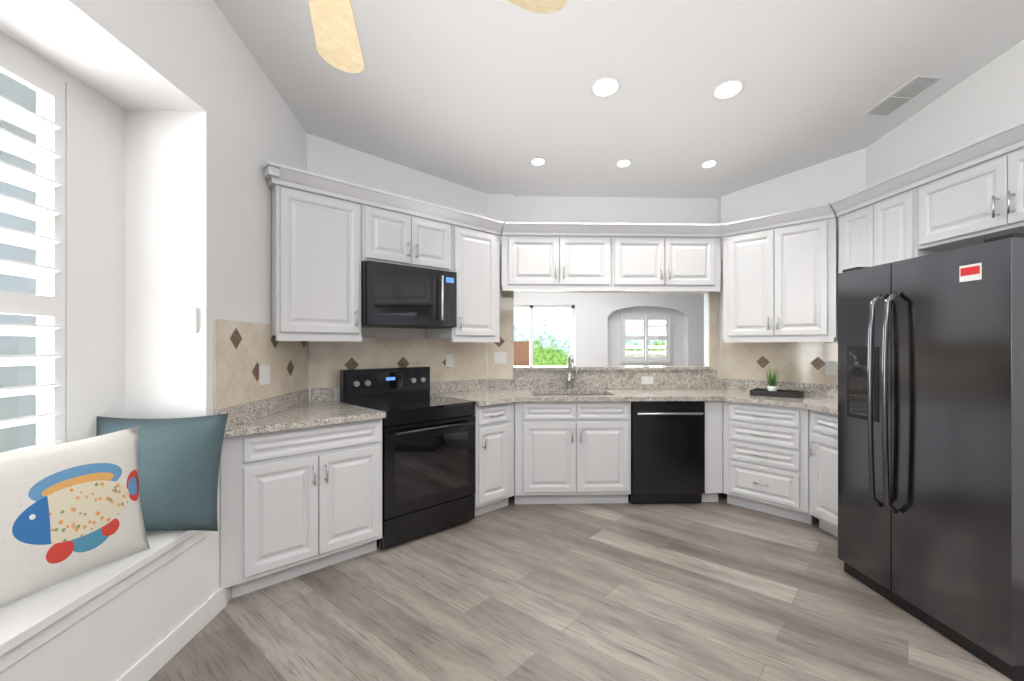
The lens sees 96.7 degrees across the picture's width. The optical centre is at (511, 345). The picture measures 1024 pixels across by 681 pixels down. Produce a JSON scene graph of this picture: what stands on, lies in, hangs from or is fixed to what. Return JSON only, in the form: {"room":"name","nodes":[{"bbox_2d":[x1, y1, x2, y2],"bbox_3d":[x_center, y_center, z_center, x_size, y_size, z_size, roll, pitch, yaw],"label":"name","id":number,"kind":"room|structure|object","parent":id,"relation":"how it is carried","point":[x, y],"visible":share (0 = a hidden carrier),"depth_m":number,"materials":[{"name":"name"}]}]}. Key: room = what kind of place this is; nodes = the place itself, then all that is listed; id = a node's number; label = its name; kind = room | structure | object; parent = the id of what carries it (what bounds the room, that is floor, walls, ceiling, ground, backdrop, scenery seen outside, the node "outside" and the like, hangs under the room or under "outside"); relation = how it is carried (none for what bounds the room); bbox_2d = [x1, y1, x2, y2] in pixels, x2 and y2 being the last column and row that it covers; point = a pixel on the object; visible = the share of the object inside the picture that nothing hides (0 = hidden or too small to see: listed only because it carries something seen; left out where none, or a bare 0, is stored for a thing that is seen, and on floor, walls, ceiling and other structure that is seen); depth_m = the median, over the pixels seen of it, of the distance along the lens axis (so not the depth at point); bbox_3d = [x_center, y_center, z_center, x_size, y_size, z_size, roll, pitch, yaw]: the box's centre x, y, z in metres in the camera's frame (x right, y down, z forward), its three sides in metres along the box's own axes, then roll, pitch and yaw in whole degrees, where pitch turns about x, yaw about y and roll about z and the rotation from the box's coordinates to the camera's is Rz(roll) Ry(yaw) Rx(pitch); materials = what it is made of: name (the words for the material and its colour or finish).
{"room":"kitchen","nodes":[
{"label":"kitchen","id":0,"kind":"room"},
{"bbox_2d":[0,31,124,444],"bbox_3d":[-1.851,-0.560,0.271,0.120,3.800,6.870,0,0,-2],"label":"window frame","id":1,"kind":"structure","parent":0,"point":[95,254],"depth_m":2.00,"materials":[{"name":"white paint"}]},
{"bbox_2d":[0,72,43,452],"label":"window","id":2,"kind":"structure","parent":1,"relation":"in","point":[21,284],"depth_m":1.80,"materials":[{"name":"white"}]},
{"bbox_2d":[0,42,65,453],"bbox_3d":[-1.838,-0.155,1.187,0.090,1.960,1.490,0,0,-2],"label":"window shutter","id":3,"kind":"object","parent":2,"relation":"attached to","point":[51,87],"visible":0.58,"depth_m":1.78,"materials":[{"name":"white"}]},
{"bbox_2d":[0,0,306,601],"bbox_3d":[-1.601,-0.560,0.279,0.380,3.800,6.870,0,0,-2],"label":"wall","id":4,"kind":"structure","parent":0,"point":[213,126],"depth_m":2.19,"materials":[{"name":"white paint"}]},
{"bbox_2d":[182,308,197,332],"bbox_3d":[-1.545,-0.120,2.186,0.065,0.120,0.021,0,0,-2],"label":"light switch","id":5,"kind":"object","parent":4,"relation":"attached to","point":[189,320],"visible":1,"depth_m":2.18,"materials":[{"name":"white plastic"}]},
{"bbox_2d":[206,587,226,621],"bbox_3d":[-1.382,1.285,-0.351,0.014,0.110,5.395,0,0,-2],"label":"baseboard","id":6,"kind":"structure","parent":4,"relation":"attached to","point":[217,599],"depth_m":2.27,"materials":[{"name":"white wood"}]},
{"bbox_2d":[214,319,306,409],"bbox_3d":[-1.493,0.097,2.806,0.010,0.454,1.103,0,0,-2],"label":"backsplash","id":7,"kind":"structure","parent":4,"relation":"attached to","point":[243,351],"depth_m":2.59,"materials":[{"name":"beige tile"}]},
{"bbox_2d":[259,365,269,385],"bbox_3d":[-1.482,0.180,2.730,0.008,0.115,0.120,0,0,-2],"label":"outlet","id":8,"kind":"object","parent":7,"relation":"attached to","point":[264,375],"visible":1,"depth_m":2.72,"materials":[{"name":"white plastic"}]},
{"bbox_2d":[264,165,365,340],"bbox_3d":[-1.400,-0.568,3.123,0.544,1.015,0.509,0,0,-44],"label":"upper cabinet","id":9,"kind":"object","parent":4,"relation":"attached to","point":[329,234],"depth_m":2.91,"materials":[{"name":"white wood"}]},
{"bbox_2d":[307,133,486,401],"bbox_3d":[-0.934,-0.560,3.899,1.772,3.800,0.120,0,0,-38],"label":"wall","id":10,"kind":"structure","parent":0,"point":[325,157],"depth_m":3.74,"materials":[{"name":"white paint"}]},
{"bbox_2d":[309,338,486,388],"bbox_3d":[-0.874,0.132,3.862,1.598,0.384,0.010,0,0,-38],"label":"backsplash","id":11,"kind":"structure","parent":10,"relation":"attached to","point":[329,361],"depth_m":3.79,"materials":[{"name":"beige tile"}]},
{"bbox_2d":[446,354,452,366],"bbox_3d":[-0.560,0.140,4.095,0.075,0.115,0.008,0,0,-38],"label":"electrical outlet","id":12,"kind":"object","parent":11,"relation":"attached to","point":[449,360],"visible":1,"depth_m":4.09,"materials":[{"name":"white plastic"}]},
{"bbox_2d":[366,189,453,271],"bbox_3d":[-0.919,-0.831,3.573,0.764,0.489,0.489,0,0,-44],"label":"upper cabinet","id":13,"kind":"object","parent":10,"relation":"attached to","point":[406,231],"depth_m":3.37,"materials":[{"name":"white wood"}]},
{"bbox_2d":[361,260,456,328],"bbox_3d":[-0.826,-0.358,3.476,0.760,0.444,0.429,0,0,-44],"label":"microwave","id":14,"kind":"object","parent":13,"relation":"attached to","point":[399,296],"visible":0.94,"depth_m":3.31,"materials":[{"name":"black metal"}]},
{"bbox_2d":[425,209,501,340],"bbox_3d":[-0.426,-0.568,3.992,0.521,1.015,0.406,0,0,-44],"label":"upper cabinet","id":15,"kind":"object","parent":10,"relation":"attached to","point":[476,239],"depth_m":3.83,"materials":[{"name":"white wood"}]},
{"bbox_2d":[0,0,1023,197],"bbox_3d":[0.881,-1.964,3.433,11.000,1.065,13.200,0,0,-2],"label":"ceiling","id":16,"kind":"structure","parent":0,"point":[490,96],"depth_m":2.83,"materials":[{"name":"white paint"}]},
{"bbox_2d":[308,0,566,72],"bbox_3d":[-0.486,-1.421,1.003,1.312,0.941,1.332,0,0,-2],"label":"ceiling fan","id":17,"kind":"object","parent":16,"relation":"hanging from","point":[337,41],"visible":1,"depth_m":1.44,"materials":[{"name":"beige wood"}]},
{"bbox_2d":[530,157,545,165],"bbox_3d":[0.216,-1.520,3.772,0.133,0.010,0.133,0,-7,-2],"label":"recessed light","id":18,"kind":"object","parent":16,"relation":"in","point":[537,161],"visible":1,"depth_m":3.77,"materials":[{"name":"white"}]},
{"bbox_2d":[590,75,621,96],"bbox_3d":[0.592,-1.633,2.882,0.200,0.010,0.200,0,-7,-2],"label":"recessed light","id":19,"kind":"object","parent":16,"relation":"in","point":[606,86],"visible":1,"depth_m":2.88,"materials":[{"name":"white"}]},
{"bbox_2d":[615,159,631,166],"bbox_3d":[0.933,-1.520,3.804,0.133,0.010,0.133,0,-7,-2],"label":"recessed light","id":20,"kind":"object","parent":16,"relation":"in","point":[623,162],"visible":1,"depth_m":3.80,"materials":[{"name":"white"}]},
{"bbox_2d":[700,159,717,167],"bbox_3d":[1.654,-1.521,3.820,0.133,0.010,0.133,0,-7,-2],"label":"recessed light","id":21,"kind":"object","parent":16,"relation":"in","point":[709,163],"visible":1,"depth_m":3.82,"materials":[{"name":"white"}]},
{"bbox_2d":[711,78,745,99],"bbox_3d":[1.381,-1.633,2.909,0.200,0.010,0.200,0,-7,-2],"label":"recessed light","id":22,"kind":"object","parent":16,"relation":"in","point":[728,88],"visible":1,"depth_m":2.90,"materials":[{"name":"white"}]},
{"bbox_2d":[862,74,945,116],"bbox_3d":[2.557,-1.627,2.990,0.190,0.012,0.400,1,-7,-6],"label":"ceiling vent","id":23,"kind":"object","parent":16,"relation":"in","point":[905,93],"visible":1,"depth_m":2.96,"materials":[{"name":"white metal"}]},
{"bbox_2d":[149,493,1011,680],"bbox_3d":[0.881,1.390,3.433,11.000,0.100,13.200,0,0,-2],"label":"floor","id":24,"kind":"structure","parent":0,"point":[721,589],"depth_m":2.28,"materials":[{"name":"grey wood"}]},
{"bbox_2d":[0,530,208,680],"bbox_3d":[-1.619,1.085,1.244,0.406,0.510,1.894,0,0,-2],"label":"bench","id":25,"kind":"object","parent":24,"relation":"on","point":[142,615],"visible":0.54,"depth_m":1.68,"materials":[{"name":"white wood"}]},
{"bbox_2d":[0,426,149,608],"bbox_3d":[-1.570,0.577,1.533,0.145,0.500,0.660,-6,-1,13],"label":"pillow","id":26,"kind":"object","parent":25,"relation":"on","point":[68,510],"visible":0.96,"depth_m":1.54,"materials":[{"name":"white fabric"}]},
{"bbox_2d":[96,413,228,531],"bbox_3d":[-1.579,0.572,2.025,0.540,0.520,0.160,0,-12,-10],"label":"pillow","id":27,"kind":"object","parent":25,"relation":"on","point":[178,465],"visible":0.75,"depth_m":1.99,"materials":[{"name":"teal fabric"}]},
{"bbox_2d":[221,418,381,597],"bbox_3d":[-1.357,0.902,2.825,0.893,0.876,0.620,0,0,-44],"label":"base cabinet","id":28,"kind":"object","parent":24,"relation":"on","point":[297,502],"depth_m":2.55,"materials":[{"name":"white wood"}]},
{"bbox_2d":[215,388,385,436],"bbox_3d":[-1.148,0.394,2.872,0.695,0.137,1.231,0,0,-2],"label":"countertop","id":29,"kind":"structure","parent":28,"relation":"on","point":[294,410],"depth_m":2.73,"materials":[{"name":"beige stone"}]},
{"bbox_2d":[340,367,475,549],"bbox_3d":[-0.762,0.762,3.410,0.764,1.155,0.734,0,0,-44],"label":"range oven","id":30,"kind":"object","parent":24,"relation":"on","point":[428,463],"visible":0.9,"depth_m":3.22,"materials":[{"name":"black metal"}]},
{"bbox_2d":[474,402,513,515],"bbox_3d":[-0.330,0.902,3.817,0.411,0.876,0.620,0,0,-44],"label":"base cabinet","id":31,"kind":"object","parent":24,"relation":"on","point":[494,425],"depth_m":3.58,"materials":[{"name":"white wood"}]},
{"bbox_2d":[430,394,522,405],"bbox_3d":[-0.346,0.444,3.547,0.786,0.037,0.238,0,0,-2],"label":"countertop","id":32,"kind":"structure","parent":31,"relation":"on","point":[481,399],"depth_m":3.69,"materials":[{"name":"beige stone"}]},
{"bbox_2d":[514,341,529,365],"bbox_3d":[0.102,0.630,9.109,0.600,1.420,0.600,0,0,-2],"label":"patio chair","id":33,"kind":"object","parent":24,"relation":"on","point":[521,353],"visible":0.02,"depth_m":9.35,"materials":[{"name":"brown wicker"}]},
{"bbox_2d":[514,394,630,503],"bbox_3d":[0.497,0.902,4.060,0.964,0.876,0.620,0,0,-2],"label":"base cabinet","id":34,"kind":"object","parent":24,"relation":"on","point":[572,452],"depth_m":3.76,"materials":[{"name":"white wood"}]},
{"bbox_2d":[430,366,767,401],"bbox_3d":[1.006,0.336,4.145,3.531,0.252,0.865,0,0,-2],"label":"countertop","id":35,"kind":"structure","parent":34,"relation":"on","point":[617,383],"depth_m":4.35,"materials":[{"name":"beige stone"}]},
{"bbox_2d":[566,353,578,389],"bbox_3d":[0.574,0.247,4.227,0.129,0.354,0.243,0,0,-2],"label":"faucet","id":36,"kind":"object","parent":35,"relation":"on","point":[571,367],"visible":0.98,"depth_m":4.29,"materials":[{"name":"silver metal"}]},
{"bbox_2d":[642,376,653,383],"bbox_3d":[1.308,0.340,4.390,0.115,0.075,0.008,0,0,-2],"label":"outlet","id":37,"kind":"object","parent":35,"relation":"attached to","point":[647,379],"visible":1,"depth_m":4.39,"materials":[{"name":"white plastic"}]},
{"bbox_2d":[628,401,704,503],"bbox_3d":[1.292,0.905,4.057,0.606,0.870,0.641,0,0,-2],"label":"dishwasher","id":38,"kind":"object","parent":24,"relation":"on","point":[667,452],"visible":0.92,"depth_m":3.78,"materials":[{"name":"black metal"}]},
{"bbox_2d":[723,401,817,523],"bbox_3d":[2.179,0.902,3.763,0.656,0.875,0.619,0,0,-42],"label":"base cabinet","id":39,"kind":"object","parent":24,"relation":"on","point":[765,458],"visible":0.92,"depth_m":3.55,"materials":[{"name":"white wood"}]},
{"bbox_2d":[723,382,837,414],"bbox_3d":[2.286,0.394,3.245,1.037,0.137,1.024,0,0,-2],"label":"countertop","id":40,"kind":"structure","parent":39,"relation":"on","point":[817,397],"depth_m":3.75,"materials":[{"name":"beige stone"}]},
{"bbox_2d":[750,388,803,397],"bbox_3d":[2.214,0.402,3.810,0.360,0.045,0.210,0,0,40],"label":"tray","id":41,"kind":"object","parent":40,"relation":"on","point":[778,393],"visible":1,"depth_m":3.75,"materials":[{"name":"black"}]},
{"bbox_2d":[764,366,780,390],"bbox_3d":[2.192,0.291,3.827,0.118,0.240,0.128,0,0,40],"label":"potted plant","id":42,"kind":"object","parent":41,"relation":"on","point":[771,387],"visible":0.96,"depth_m":3.82,"materials":[{"name":"white"}]},
{"bbox_2d":[809,409,837,537],"bbox_3d":[2.467,0.902,3.056,0.656,0.875,0.597,0,0,-2],"label":"base cabinet","id":43,"kind":"object","parent":24,"relation":"on","point":[823,467],"visible":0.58,"depth_m":3.18,"materials":[{"name":"white wood"}]},
{"bbox_2d":[838,233,1023,680],"bbox_3d":[2.330,0.448,2.263,0.924,1.785,0.912,0,0,-2],"label":"refrigerator","id":44,"kind":"object","parent":24,"relation":"on","point":[931,440],"visible":1,"depth_m":2.08,"materials":[{"name":"black metal"}]},
{"bbox_2d":[487,194,720,388],"bbox_3d":[0.947,-0.560,4.476,2.775,3.800,0.140,0,0,-2],"label":"wall","id":45,"kind":"structure","parent":0,"point":[507,207],"depth_m":4.45,"materials":[{"name":"white paint"}]},
{"bbox_2d":[488,291,513,378],"bbox_3d":[-0.105,-0.098,4.363,0.240,0.844,0.010,0,0,-2],"label":"backsplash","id":46,"kind":"structure","parent":45,"relation":"attached to","point":[502,371],"depth_m":4.36,"materials":[{"name":"beige tile"}]},
{"bbox_2d":[494,352,506,363],"bbox_3d":[-0.109,0.120,4.354,0.120,0.115,0.008,0,0,-2],"label":"light switch","id":47,"kind":"object","parent":46,"relation":"attached to","point":[500,357],"visible":1,"depth_m":4.35,"materials":[{"name":"white plastic"}]},
{"bbox_2d":[500,222,615,290],"bbox_3d":[0.396,-0.797,4.214,0.990,0.555,0.335,0,0,-2],"label":"upper cabinet","id":48,"kind":"object","parent":45,"relation":"attached to","point":[586,256],"depth_m":4.05,"materials":[{"name":"white wood"}]},
{"bbox_2d":[608,223,720,291],"bbox_3d":[1.386,-0.797,4.248,0.990,0.555,0.335,0,0,-2],"label":"upper cabinet","id":49,"kind":"object","parent":45,"relation":"attached to","point":[652,257],"depth_m":4.08,"materials":[{"name":"white wood"}]},
{"bbox_2d":[709,292,717,377],"bbox_3d":[1.981,-0.098,4.477,0.085,0.844,0.008,0,0,-2],"label":"backsplash","id":50,"kind":"structure","parent":45,"relation":"attached to","point":[713,329],"depth_m":4.47,"materials":[{"name":"beige tile"}]},
{"bbox_2d":[514,293,703,365],"bbox_3d":[0.705,-0.560,8.480,10.000,3.800,0.300,0,0,-2],"label":"wall","id":51,"kind":"structure","parent":0,"point":[597,329],"depth_m":8.39,"materials":[{"name":"white paint"}]},
{"bbox_2d":[620,313,670,362],"bbox_3d":[2.517,-0.135,8.575,0.960,0.940,0.084,0,0,-2],"label":"window shutter","id":52,"kind":"object","parent":51,"relation":"attached to","point":[645,338],"visible":1,"depth_m":8.56,"materials":[{"name":"white wood"}]},
{"bbox_2d":[721,148,865,388],"bbox_3d":[2.494,-0.560,4.022,0.120,3.800,1.240,0,0,-42],"label":"wall","id":53,"kind":"structure","parent":0,"point":[831,180],"depth_m":3.95,"materials":[{"name":"white paint"}]},
{"bbox_2d":[721,338,837,384],"bbox_3d":[2.412,0.132,4.015,0.009,0.384,1.116,0,0,-42],"label":"backsplash angled right","id":54,"kind":"structure","parent":53,"relation":"attached to","point":[801,362],"depth_m":4.04,"materials":[{"name":"beige tile"}]},
{"bbox_2d":[826,361,836,374],"bbox_3d":[2.633,0.190,3.755,0.008,0.115,0.075,0,0,-42],"label":"electrical outlet","id":55,"kind":"object","parent":54,"relation":"attached to","point":[831,367],"visible":1,"depth_m":3.75,"materials":[{"name":"white plastic"}]},
{"bbox_2d":[723,203,838,341],"bbox_3d":[2.275,-0.550,3.870,0.400,1.050,0.874,0,0,-42],"label":"upper cabinet","id":56,"kind":"object","parent":53,"relation":"attached to","point":[780,275],"visible":1,"depth_m":3.73,"materials":[{"name":"white wood"}]},
{"bbox_2d":[866,39,1023,186],"bbox_3d":[2.968,-0.560,0.401,0.120,3.800,6.794,0,0,-2],"label":"wall","id":57,"kind":"structure","parent":0,"point":[987,99],"depth_m":2.88,"materials":[{"name":"white paint"}]},
{"bbox_2d":[834,168,938,272],"bbox_3d":[2.640,-0.568,3.138,0.335,1.015,0.648,0,0,-2],"label":"upper cabinet","id":58,"kind":"object","parent":57,"relation":"attached to","point":[876,223],"depth_m":3.07,"materials":[{"name":"white wood"}]},
{"bbox_2d":[914,120,1023,251],"bbox_3d":[2.669,-0.833,2.308,0.335,0.485,1.006,0,0,-2],"label":"upper cabinet","id":59,"kind":"object","parent":57,"relation":"attached to","point":[969,194],"depth_m":2.47,"materials":[{"name":"white wood"}]},
{"label":"outside","id":60,"kind":"structure","parent":0,"visible":0},
{"bbox_2d":[514,305,664,365],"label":"window","id":61,"kind":"structure","parent":60,"point":[551,336],"depth_m":13.05,"materials":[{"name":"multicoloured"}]}
]}

